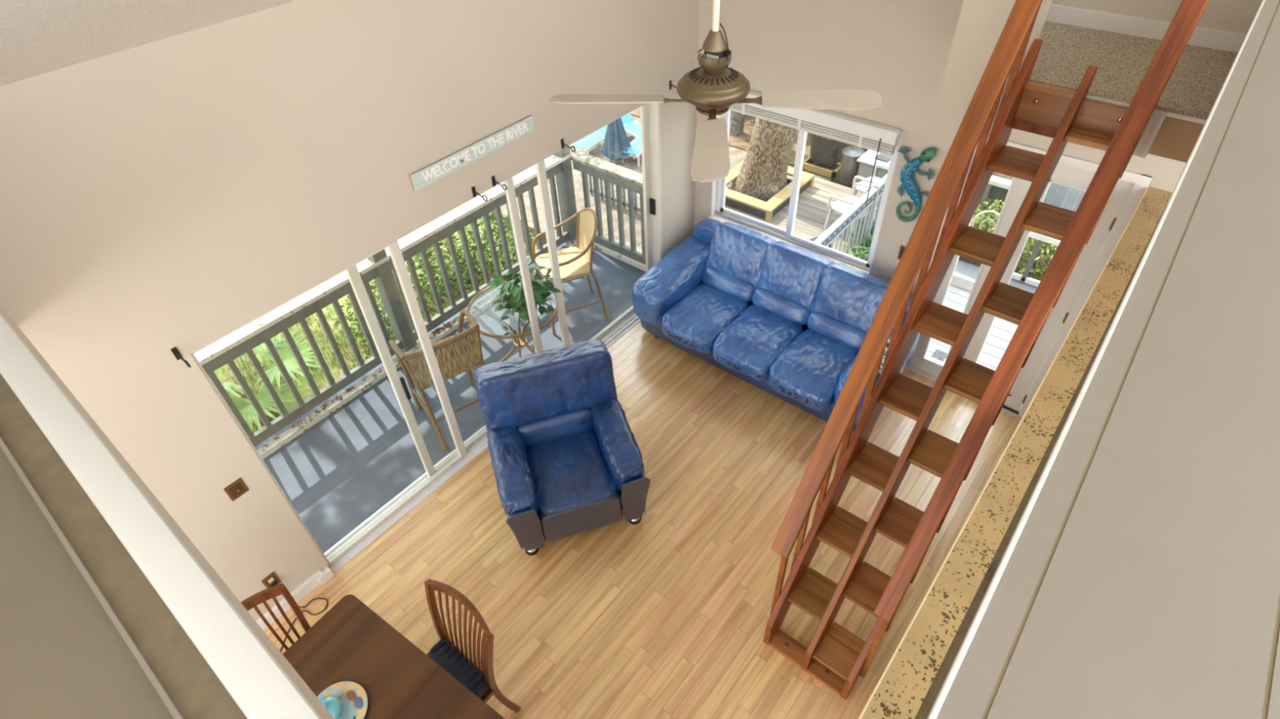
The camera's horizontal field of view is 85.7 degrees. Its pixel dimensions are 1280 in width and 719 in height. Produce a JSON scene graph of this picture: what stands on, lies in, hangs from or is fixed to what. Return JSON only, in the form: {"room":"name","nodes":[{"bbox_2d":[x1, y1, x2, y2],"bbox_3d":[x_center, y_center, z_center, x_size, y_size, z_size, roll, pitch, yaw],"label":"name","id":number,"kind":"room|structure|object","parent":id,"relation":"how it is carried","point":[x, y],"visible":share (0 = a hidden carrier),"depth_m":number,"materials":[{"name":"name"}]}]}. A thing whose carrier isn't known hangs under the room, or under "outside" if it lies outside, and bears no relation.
{"room":"living room","nodes":[
{"label":"living room","id":0,"kind":"room"},
{"bbox_2d":[0,0,297,85],"bbox_3d":[0.131,-1.139,0.840,5.340,2.376,7.340,28,51,29],"label":"ceiling","id":1,"kind":"structure","parent":0,"point":[37,37],"depth_m":2.21,"materials":[{"name":"beige paint"}]},
{"bbox_2d":[550,0,882,182],"bbox_3d":[0.282,-1.425,2.505,1.011,1.060,1.011,-31,50,-27],"label":"ceiling fan","id":2,"kind":"object","parent":1,"relation":"hanging from","point":[712,87],"visible":1,"depth_m":2.73,"materials":[{"name":"brown metal"}]},
{"bbox_2d":[0,305,334,718],"bbox_3d":[-1.632,0.592,1.281,3.377,0.900,1.373,28,51,29],"label":"ledge","id":3,"kind":"object","parent":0,"point":[108,610],"visible":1,"depth_m":0.90,"materials":[{"name":"paint"}]},
{"bbox_2d":[0,0,698,621],"bbox_3d":[-2.147,0.167,3.703,0.140,3.480,8.200,28,51,29],"label":"wall","id":4,"kind":"structure","parent":0,"point":[178,191],"depth_m":3.36,"materials":[{"name":"paint"}]},
{"bbox_2d":[170,346,191,368],"bbox_3d":[-2.161,-0.005,3.258,0.122,0.070,0.026,28,51,29],"label":"curtain bracket","id":5,"kind":"object","parent":4,"relation":"attached to","point":[175,351],"visible":1,"depth_m":3.27,"materials":[{"name":"black metal"}]},
{"bbox_2d":[223,477,248,501],"bbox_3d":[-2.250,0.730,3.854,0.020,0.115,0.100,28,51,29],"label":"wall jack","id":6,"kind":"object","parent":4,"relation":"attached to","point":[234,491],"visible":1,"depth_m":3.85,"materials":[{"name":"gold metal"}]},
{"bbox_2d":[261,571,281,588],"bbox_3d":[-2.304,1.400,4.327,0.035,0.125,0.085,28,51,29],"label":"wall outlet","id":7,"kind":"object","parent":4,"relation":"attached to","point":[272,580],"visible":0.8,"depth_m":4.32,"materials":[{"name":"gold metal"}]},
{"bbox_2d":[267,577,274,584],"bbox_3d":[-2.310,1.397,4.331,0.005,0.072,0.034,28,51,29],"label":"socket","id":8,"kind":"object","parent":7,"relation":"attached to","point":[270,580],"depth_m":4.32,"materials":[{"name":"white plastic"}]},
{"bbox_2d":[256,566,333,631],"bbox_3d":[-1.987,1.326,4.763,0.050,0.090,8.100,28,51,29],"label":"baseboard","id":9,"kind":"structure","parent":4,"relation":"attached to","point":[322,576],"depth_m":4.54,"materials":[{"name":"white paint"}]},
{"bbox_2d":[190,102,662,572],"bbox_3d":[-1.019,-0.298,5.113,0.185,2.110,3.709,28,51,29],"label":"door","id":10,"kind":"structure","parent":4,"relation":"in","point":[357,540],"depth_m":5.05,"materials":[{"name":"beige metal"}]},
{"bbox_2d":[408,115,534,191],"bbox_3d":[-0.991,-1.265,4.180,0.023,0.095,0.960,28,51,29],"label":"wall sign","id":11,"kind":"object","parent":4,"relation":"attached to","point":[428,175],"visible":1,"depth_m":4.14,"materials":[{"name":"white paint"}]},
{"bbox_2d":[471,186,487,201],"bbox_3d":[-0.991,-1.024,4.284,0.122,0.070,0.026,28,51,29],"label":"curtain bracket","id":12,"kind":"object","parent":4,"relation":"attached to","point":[473,190],"visible":1,"depth_m":4.29,"materials":[{"name":"black metal"}]},
{"bbox_2d":[491,175,506,191],"bbox_3d":[-0.888,-1.115,4.375,0.122,0.070,0.026,28,51,29],"label":"curtain bracket","id":13,"kind":"object","parent":4,"relation":"attached to","point":[494,182],"visible":1,"depth_m":4.38,"materials":[{"name":"black metal"}]},
{"bbox_2d":[560,138,575,152],"bbox_3d":[-0.488,-1.463,4.725,0.122,0.070,0.026,28,51,29],"label":"curtain bracket","id":14,"kind":"object","parent":4,"relation":"attached to","point":[562,144],"visible":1,"depth_m":4.73,"materials":[{"name":"black metal"}]},
{"bbox_2d":[669,80,676,89],"bbox_3d":[0.285,-2.137,5.403,0.122,0.070,0.026,28,51,29],"label":"curtain bracket","id":15,"kind":"object","parent":4,"relation":"attached to","point":[670,82],"visible":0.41,"depth_m":5.42,"materials":[{"name":"black metal"}]},
{"bbox_2d":[263,321,1022,718],"bbox_3d":[-0.015,2.488,3.578,5.200,0.120,8.200,28,51,29],"label":"floor","id":16,"kind":"structure","parent":0,"point":[666,615],"depth_m":4.66,"materials":[{"name":"brown wood"}]},
{"bbox_2d":[240,582,311,653],"bbox_3d":[-1.842,1.722,3.676,0.502,1.000,0.495,28,51,29],"label":"dining chair","id":17,"kind":"object","parent":16,"relation":"on","point":[263,596],"visible":0.06,"depth_m":3.60,"materials":[{"name":"brown wood"}]},
{"bbox_2d":[280,597,328,651],"bbox_3d":[-2.155,1.631,4.318,0.246,0.274,0.420,-6,43,-4],"label":"power cord","id":18,"kind":"object","parent":16,"relation":"on","point":[317,597],"visible":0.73,"depth_m":4.49,"materials":[{"name":"brown plastic"}]},
{"bbox_2d":[282,594,504,718],"bbox_3d":[-1.243,2.097,3.421,1.500,0.750,0.970,24,50,26],"label":"dining table","id":19,"kind":"object","parent":16,"relation":"on","point":[350,642],"visible":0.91,"depth_m":3.46,"materials":[{"name":"brown wood"}]},
{"bbox_2d":[317,681,368,718],"bbox_3d":[-1.444,1.688,3.303,0.280,0.022,0.280,28,51,29],"label":"plate","id":20,"kind":"object","parent":19,"relation":"on","point":[353,697],"visible":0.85,"depth_m":3.35,"materials":[{"name":"ceramic"}]},
{"bbox_2d":[320,695,342,718],"bbox_3d":[-1.482,1.666,3.258,0.138,0.100,0.154,-16,45,-14],"label":"lidded dish","id":21,"kind":"object","parent":20,"relation":"on","point":[332,704],"visible":0.42,"depth_m":3.26,"materials":[{"name":"teal ceramic"}]},
{"bbox_2d":[424,578,520,713],"bbox_3d":[-1.018,1.690,3.668,0.495,1.000,0.502,28,51,29],"label":"dining chair","id":22,"kind":"object","parent":16,"relation":"on","point":[445,653],"visible":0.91,"depth_m":3.64,"materials":[{"name":"brown wood"}]},
{"bbox_2d":[426,644,484,698],"bbox_3d":[-1.059,1.744,3.649,0.400,0.069,0.370,28,51,29],"label":"seat cushion","id":23,"kind":"object","parent":22,"relation":"on","point":[450,657],"depth_m":3.70,"materials":[{"name":"black fabric"}]},
{"bbox_2d":[473,339,650,555],"bbox_3d":[-0.545,0.593,4.821,0.992,0.978,1.029,-14,44,-12],"label":"armchair","id":24,"kind":"object","parent":16,"relation":"on","point":[566,455],"visible":1,"depth_m":4.71,"materials":[{"name":"leather"}]},
{"bbox_2d":[524,430,617,516],"bbox_3d":[-0.492,0.809,4.821,0.581,0.262,0.672,-14,44,-12],"label":"seat cushion","id":25,"kind":"object","parent":24,"relation":"on","point":[571,473],"depth_m":4.66,"materials":[{"name":"blue leather"}]},
{"bbox_2d":[631,218,919,431],"bbox_3d":[1.059,-0.369,5.780,2.309,0.956,1.099,28,51,29],"label":"sofa","id":26,"kind":"object","parent":16,"relation":"on","point":[791,322],"visible":0.86,"depth_m":5.67,"materials":[{"name":"blue leather"}]},
{"bbox_2d":[662,283,748,354],"bbox_3d":[0.565,-0.365,5.981,0.541,0.269,0.696,28,51,29],"label":"seat cushion","id":27,"kind":"object","parent":26,"relation":"on","point":[695,318],"depth_m":5.85,"materials":[{"name":"blue leather"}]},
{"bbox_2d":[706,222,777,288],"bbox_3d":[0.873,-0.900,6.022,0.547,0.496,0.343,28,51,29],"label":"cushion","id":28,"kind":"object","parent":26,"relation":"on","point":[739,254],"depth_m":5.90,"materials":[{"name":"blue leather"}]},
{"bbox_2d":[712,304,803,381],"bbox_3d":[0.978,-0.150,5.726,0.547,0.271,0.694,28,51,29],"label":"seat cushion","id":29,"kind":"object","parent":26,"relation":"on","point":[750,342],"depth_m":5.60,"materials":[{"name":"blue leather"}]},
{"bbox_2d":[755,240,833,312],"bbox_3d":[1.285,-0.684,5.769,0.552,0.499,0.342,28,51,29],"label":"cushion","id":30,"kind":"object","parent":26,"relation":"on","point":[795,276],"depth_m":5.66,"materials":[{"name":"blue leather"}]},
{"bbox_2d":[768,328,858,411],"bbox_3d":[1.392,0.069,5.472,0.552,0.274,0.695,28,51,29],"label":"seat cushion","id":31,"kind":"object","parent":26,"relation":"on","point":[808,367],"depth_m":5.35,"materials":[{"name":"blue leather"}]},
{"bbox_2d":[812,262,889,333],"bbox_3d":[1.699,-0.464,5.516,0.558,0.497,0.343,28,51,29],"label":"cushion","id":32,"kind":"object","parent":26,"relation":"on","point":[848,297],"depth_m":5.42,"materials":[{"name":"blue leather"}]},
{"bbox_2d":[878,336,906,374],"bbox_3d":[1.817,0.058,5.204,0.244,0.305,0.401,28,51,29],"label":"throw","id":33,"kind":"object","parent":26,"relation":"on","point":[889,338],"visible":0.08,"depth_m":5.13,"materials":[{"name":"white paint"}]},
{"bbox_2d":[763,0,1208,699],"bbox_3d":[1.530,-0.080,3.345,0.629,3.832,2.088,28,51,29],"label":"stair","id":34,"kind":"structure","parent":16,"relation":"on","point":[834,656],"depth_m":3.40,"materials":[{"name":"red wood"}]},
{"bbox_2d":[693,0,1262,297],"bbox_3d":[2.457,-1.833,4.026,5.340,5.628,0.140,28,51,29],"label":"wall","id":35,"kind":"structure","parent":0,"point":[899,51],"depth_m":4.74,"materials":[{"name":"paint"}]},
{"bbox_2d":[707,110,903,274],"bbox_3d":[1.286,-1.478,5.677,1.627,1.285,0.150,28,51,29],"label":"window","id":36,"kind":"structure","parent":35,"relation":"in","point":[719,213],"depth_m":5.89,"materials":[{"name":"white plastic"}]},
{"bbox_2d":[728,89,901,202],"bbox_3d":[1.231,-1.689,5.363,1.507,0.575,0.080,28,51,29],"label":"window blind","id":37,"kind":"object","parent":36,"relation":"attached to","point":[873,136],"visible":0.67,"depth_m":5.08,"materials":[{"name":"white plastic"}]},
{"bbox_2d":[897,244,906,259],"bbox_3d":[2.047,-0.817,5.355,0.085,0.130,0.023,28,51,29],"label":"light switch","id":38,"kind":"object","parent":35,"relation":"attached to","point":[902,248],"visible":0.43,"depth_m":5.36,"materials":[{"name":"gold metal"}]},
{"bbox_2d":[895,146,936,222],"bbox_3d":[1.968,-1.251,4.962,0.352,0.611,0.097,28,51,29],"label":"ornament","id":39,"kind":"object","parent":35,"relation":"attached to","point":[908,182],"visible":0.95,"depth_m":4.93,"materials":[{"name":"blue metal"}]},
{"bbox_2d":[906,135,1152,417],"bbox_3d":[2.656,-0.538,5.047,1.065,2.132,0.224,28,51,29],"label":"door","id":40,"kind":"structure","parent":35,"relation":"in","point":[1073,172],"depth_m":4.74,"materials":[{"name":"white paint"}]},
{"bbox_2d":[1045,4,1246,53],"bbox_3d":[2.845,-1.687,3.586,1.598,0.084,0.015,28,51,29],"label":"baseboard","id":41,"kind":"structure","parent":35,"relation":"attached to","point":[1226,41],"depth_m":3.69,"materials":[{"name":"white paint"}]},
{"bbox_2d":[935,0,1052,120],"bbox_3d":[1.980,-2.168,3.251,0.360,1.748,0.944,28,51,29],"label":"wall","id":42,"kind":"structure","parent":0,"point":[981,23],"depth_m":3.39,"materials":[{"name":"paint"}]},
{"bbox_2d":[914,0,1279,718],"bbox_3d":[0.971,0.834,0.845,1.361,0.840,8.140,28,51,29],"label":"wall","id":43,"kind":"structure","parent":0,"point":[1138,576],"depth_m":0.94,"materials":[{"name":"paint"}]},
{"bbox_2d":[989,560,1000,571],"bbox_3d":[1.217,0.740,2.372,0.039,0.019,0.137,28,51,29],"label":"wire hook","id":44,"kind":"object","parent":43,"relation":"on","point":[997,561],"visible":0.35,"depth_m":2.40,"materials":[{"name":"black metal"}]},
{"bbox_2d":[1029,20,1237,162],"bbox_3d":[2.562,-1.321,3.442,1.598,0.234,0.933,28,51,29],"label":"floor","id":45,"kind":"structure","parent":43,"relation":"attached to","point":[1066,52],"depth_m":3.35,"materials":[{"name":"beige carpet"}]},
{"bbox_3d":[1.083,1.517,2.992,0.083,2.020,6.400,28,51,29],"label":"wall","id":46,"kind":"structure","parent":0,"visible":0},
{"bbox_2d":[858,186,1172,718],"bbox_3d":[1.041,0.766,2.294,0.126,0.032,6.399,28,51,29],"label":"countertop","id":47,"kind":"structure","parent":46,"relation":"on","point":[900,691],"depth_m":2.53,"materials":[{"name":"stone"}]},
{"label":"outside","id":48,"kind":"structure","parent":0,"visible":0},
{"bbox_3d":[1.205,-0.709,8.257,28.000,0.450,26.000,28,51,29],"label":"ground","id":49,"kind":"structure","parent":48,"visible":0},
{"bbox_2d":[635,174,871,257],"bbox_3d":[1.543,-1.323,8.163,2.030,0.550,2.674,28,51,29],"label":"deck","id":50,"kind":"object","parent":49,"relation":"on","point":[812,209],"visible":0.09,"depth_m":8.18,"materials":[{"name":"beige wood"}]},
{"bbox_2d":[724,160,814,222],"bbox_3d":[1.482,-2.131,8.515,0.915,0.150,1.050,28,51,29],"label":"bench","id":51,"kind":"object","parent":50,"relation":"on","point":[766,211],"visible":0.53,"depth_m":8.22,"materials":[{"name":"yellow wood"}]},
{"bbox_2d":[808,236,831,248],"bbox_3d":[1.791,-1.078,7.222,0.300,0.360,0.619,28,51,29],"label":"cover","id":52,"kind":"object","parent":50,"relation":"on","point":[813,239],"visible":0.06,"depth_m":7.24,"materials":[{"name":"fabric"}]},
{"bbox_2d":[813,173,887,255],"bbox_3d":[2.479,-1.461,7.509,0.065,0.920,3.040,28,51,29],"label":"deck railing","id":53,"kind":"object","parent":50,"relation":"attached to","point":[830,234],"visible":0.44,"depth_m":7.08,"materials":[{"name":"grey metal"}]},
{"bbox_2d":[822,178,885,244],"bbox_3d":[2.384,-1.723,7.616,0.461,0.726,0.459,-28,49,-24],"label":"chair","id":54,"kind":"object","parent":50,"relation":"on","point":[841,206],"visible":0.37,"depth_m":7.67,"materials":[{"name":"white plastic"}]},
{"bbox_2d":[852,163,888,213],"bbox_3d":[2.748,-2.017,7.911,0.461,0.726,0.459,-32,50,-27],"label":"chair","id":55,"kind":"object","parent":50,"relation":"on","point":[865,181],"visible":0.2,"depth_m":7.96,"materials":[{"name":"white plastic"}]},
{"bbox_2d":[926,277,1037,395],"bbox_3d":[3.541,0.008,6.548,1.950,0.580,1.926,28,51,29],"label":"deck","id":56,"kind":"object","parent":49,"relation":"on","point":[1002,331],"visible":0.02,"depth_m":6.40,"materials":[{"name":"white wood"}]},
{"bbox_2d":[931,349,947,362],"bbox_3d":[2.708,0.055,6.102,0.300,0.020,0.325,28,51,29],"label":"door mat","id":57,"kind":"object","parent":56,"relation":"on","point":[940,355],"visible":0.16,"depth_m":6.20,"materials":[{"name":"white fabric"}]},
{"bbox_2d":[950,256,981,292],"bbox_3d":[3.289,-0.893,6.922,0.440,0.240,0.310,28,51,29],"label":"step","id":58,"kind":"structure","parent":56,"relation":"on","point":[966,270],"depth_m":6.90,"materials":[{"name":"white plastic"}]},
{"bbox_2d":[1012,231,1078,297],"bbox_3d":[4.230,-0.776,6.500,1.480,0.580,0.100,28,51,29],"label":"railing","id":59,"kind":"object","parent":56,"relation":"on","point":[1041,238],"visible":0.14,"depth_m":6.71,"materials":[{"name":"white plastic"}]},
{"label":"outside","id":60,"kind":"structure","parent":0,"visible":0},
{"bbox_2d":[254,242,645,553],"bbox_3d":[-1.846,0.362,6.111,1.510,0.120,5.420,28,51,29],"label":"porch deck","id":61,"kind":"object","parent":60,"point":[336,474],"visible":0.21,"depth_m":5.78,"materials":[{"name":"wood"}]},
{"bbox_2d":[194,146,577,446],"bbox_3d":[-2.419,-0.850,5.487,0.140,2.540,5.240,28,51,29],"label":"porch railing","id":62,"kind":"object","parent":61,"relation":"on","point":[378,267],"visible":0.57,"depth_m":6.06,"materials":[{"name":"grey wood"}]},
{"bbox_2d":[262,240,576,450],"bbox_3d":[-2.171,0.012,6.357,0.213,0.064,4.875,28,51,29],"label":"leaf litter","id":63,"kind":"object","parent":61,"relation":"on","point":[435,331],"visible":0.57,"depth_m":6.18,"materials":[{"name":"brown plant"}]},
{"bbox_2d":[388,309,484,451],"bbox_3d":[-1.552,0.125,5.553,0.638,0.975,0.608,-27,48,-23],"label":"armchair","id":64,"kind":"object","parent":61,"relation":"on","point":[455,355],"visible":0.91,"depth_m":5.29,"materials":[{"name":"brown wicker"}]},
{"bbox_2d":[256,239,645,459],"bbox_3d":[-1.800,0.338,6.007,1.340,0.055,5.290,28,51,29],"label":"curb","id":65,"kind":"object","parent":61,"relation":"on","point":[291,433],"visible":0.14,"depth_m":6.15,"materials":[{"name":"white concrete"}]},
{"bbox_2d":[570,151,645,265],"bbox_3d":[-0.148,-1.476,7.071,1.280,0.985,0.140,28,51,29],"label":"porch railing","id":66,"kind":"object","parent":65,"relation":"on","point":[631,180],"visible":0.64,"depth_m":7.03,"materials":[{"name":"grey wood"}]},
{"bbox_2d":[466,281,557,362],"bbox_3d":[-1.051,-0.181,6.025,0.778,0.727,0.778,28,51,29],"label":"patio table","id":67,"kind":"object","parent":61,"relation":"on","point":[519,341],"visible":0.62,"depth_m":5.87,"materials":[{"name":"clear glass"}]},
{"bbox_2d":[486,257,561,324],"bbox_3d":[-0.944,-0.547,5.553,0.563,0.458,0.574,28,51,29],"label":"potted plant","id":68,"kind":"object","parent":67,"relation":"on","point":[516,300],"visible":0.82,"depth_m":5.46,"materials":[{"name":"green plant"}]},
{"bbox_2d":[532,207,608,335],"bbox_3d":[-0.661,-0.859,6.472,0.593,1.085,0.599,-16,45,-14],"label":"armchair","id":69,"kind":"object","parent":61,"relation":"on","point":[573,263],"visible":0.85,"depth_m":6.40,"materials":[{"name":"beige wicker"}]},
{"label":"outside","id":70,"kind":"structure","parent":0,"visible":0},
{"bbox_2d":[630,106,1080,280],"bbox_3d":[1.578,-3.910,11.135,13.200,0.750,8.850,28,51,29],"label":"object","id":71,"kind":"object","parent":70,"point":[741,142],"depth_m":9.59,"materials":[{"name":"green plant"}]},
{"bbox_2d":[728,111,745,136],"bbox_3d":[0.966,-5.364,8.366,0.933,5.347,0.900,-9,43,-6],"label":"slim tree","id":72,"kind":"object","parent":71,"relation":"on","point":[737,119],"visible":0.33,"depth_m":9.78,"materials":[{"name":"grey plant"}]},
{"bbox_2d":[729,117,798,201],"bbox_3d":[1.645,-3.684,6.965,1.364,4.638,0.761,28,51,29],"label":"oak tree","id":73,"kind":"object","parent":71,"relation":"on","point":[762,173],"visible":0.5,"depth_m":8.15,"materials":[{"name":"brown plant"}]},
{"bbox_2d":[802,133,847,178],"bbox_3d":[2.448,-2.830,8.903,0.490,0.730,0.480,28,51,29],"label":"bin","id":74,"kind":"object","parent":71,"relation":"on","point":[824,151],"visible":0.49,"depth_m":8.89,"materials":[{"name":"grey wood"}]},
{"bbox_2d":[832,244,869,261],"bbox_3d":[2.282,-0.763,7.064,1.286,0.526,1.282,17,47,20],"label":"clump","id":75,"kind":"object","parent":71,"relation":"on","point":[851,251],"visible":0.02,"depth_m":7.20,"materials":[{"name":"green plant"}]},
{"bbox_2d":[839,146,864,184],"bbox_3d":[2.662,-2.461,8.699,0.276,0.456,0.276,28,51,29],"label":"trash can","id":76,"kind":"object","parent":71,"relation":"on","point":[849,165],"visible":0.89,"depth_m":8.61,"materials":[{"name":"metal"}]},
{"bbox_2d":[835,218,873,261],"bbox_3d":[2.535,-1.049,7.378,1.233,0.494,1.250,21,48,23],"label":"clump","id":77,"kind":"object","parent":71,"relation":"on","point":[865,251],"visible":0.09,"depth_m":7.50,"materials":[{"name":"green plant"}]},
{"bbox_2d":[853,209,877,248],"bbox_3d":[2.909,-1.400,7.715,1.385,0.518,1.286,28,51,29],"label":"clump","id":78,"kind":"object","parent":71,"relation":"on","point":[877,210],"visible":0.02,"depth_m":7.65,"materials":[{"name":"green plant"}]},
{"bbox_2d":[855,149,891,182],"bbox_3d":[3.099,-2.281,8.507,0.750,0.425,0.500,28,51,29],"label":"base cabinet","id":79,"kind":"object","parent":71,"relation":"on","point":[867,161],"visible":0.16,"depth_m":8.41,"materials":[{"name":"white plastic"}]},
{"bbox_2d":[971,210,999,231],"bbox_3d":[3.529,-1.149,7.218,0.312,0.791,0.299,28,51,29],"label":"bistro chair","id":80,"kind":"object","parent":71,"relation":"on","point":[985,211],"visible":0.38,"depth_m":7.10,"materials":[{"name":"white plastic"}]},
{"bbox_2d":[971,175,1012,231],"bbox_3d":[3.754,-1.629,7.663,0.810,0.865,0.120,28,51,29],"label":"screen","id":81,"kind":"object","parent":71,"relation":"on","point":[997,188],"visible":0.07,"depth_m":7.39,"materials":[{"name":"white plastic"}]},
{"bbox_2d":[969,198,1096,293],"bbox_3d":[4.174,-1.083,7.082,1.718,0.842,0.675,28,51,29],"label":"hedge","id":82,"kind":"object","parent":71,"relation":"on","point":[1030,244],"visible":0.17,"depth_m":7.13,"materials":[{"name":"green plant"}]},
{"bbox_2d":[1043,182,1085,211],"bbox_3d":[4.912,-1.877,6.914,1.520,2.170,0.060,28,51,29],"label":"fence","id":83,"kind":"object","parent":71,"relation":"on","point":[1071,198],"visible":0.02,"depth_m":7.41,"materials":[{"name":"white wood"}]},
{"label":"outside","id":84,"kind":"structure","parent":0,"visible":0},
{"bbox_2d":[214,217,537,433],"bbox_3d":[-7.582,-0.652,8.317,10.340,0.500,8.950,28,51,29],"label":"lawn","id":85,"kind":"structure","parent":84,"point":[320,381],"depth_m":7.08,"materials":[{"name":"green plant"}]},
{"bbox_2d":[213,325,330,431],"bbox_3d":[-3.525,0.305,6.206,1.444,0.711,1.453,14,46,17],"label":"palmetto","id":86,"kind":"object","parent":85,"relation":"on","point":[286,354],"visible":0.42,"depth_m":6.07,"materials":[{"name":"green plant"}]},
{"bbox_2d":[333,281,429,346],"bbox_3d":[-2.717,-0.517,7.279,0.941,0.528,1.025,28,51,29],"label":"shrub","id":87,"kind":"object","parent":85,"relation":"on","point":[388,325],"visible":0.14,"depth_m":7.17,"materials":[{"name":"green plant"}]},
{"bbox_2d":[405,211,537,297],"bbox_3d":[-1.882,-1.156,7.701,1.511,0.895,0.876,-14,44,-12],"label":"shrub","id":88,"kind":"object","parent":85,"relation":"on","point":[464,270],"visible":0.4,"depth_m":7.61,"materials":[{"name":"green plant"}]},
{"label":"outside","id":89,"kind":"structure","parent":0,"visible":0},
{"bbox_2d":[488,115,831,248],"bbox_3d":[-1.971,-3.083,10.473,9.000,0.700,3.150,28,51,29],"label":"yard","id":90,"kind":"structure","parent":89,"point":[737,156],"depth_m":8.80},
{"bbox_2d":[570,124,607,155],"bbox_3d":[-0.638,-3.126,9.670,0.270,0.368,0.758,24,49,25],"label":"sun lounger","id":91,"kind":"object","parent":90,"relation":"on","point":[587,143],"visible":0.46,"depth_m":9.58,"materials":[{"name":"white plastic"}]},
{"bbox_2d":[588,174,640,213],"bbox_3d":[-0.133,-2.044,8.366,1.320,0.540,0.060,28,51,29],"label":"railing","id":92,"kind":"object","parent":90,"relation":"on","point":[625,203],"visible":0.24,"depth_m":8.58,"materials":[{"name":"grey wood"}]},
{"bbox_2d":[600,117,631,164],"bbox_3d":[-0.328,-3.077,9.213,0.406,0.900,0.406,-22,46,-19],"label":"closed parasol","id":93,"kind":"object","parent":90,"relation":"on","point":[616,140],"visible":0.72,"depth_m":9.25,"materials":[{"name":"blue fabric"}]},
{"bbox_2d":[621,112,640,137],"bbox_3d":[-0.091,-3.325,9.854,0.270,0.368,0.758,-28,49,-24],"label":"sun lounger","id":94,"kind":"object","parent":90,"relation":"on","point":[633,127],"visible":0.47,"depth_m":9.86,"materials":[{"name":"blue fabric"}]},
{"bbox_2d":[620,133,641,166],"bbox_3d":[0.024,-2.996,9.497,0.270,0.368,0.758,19,48,22],"label":"sun lounger","id":95,"kind":"object","parent":90,"relation":"on","point":[635,148],"visible":0.3,"depth_m":9.35,"materials":[{"name":"white plastic"}]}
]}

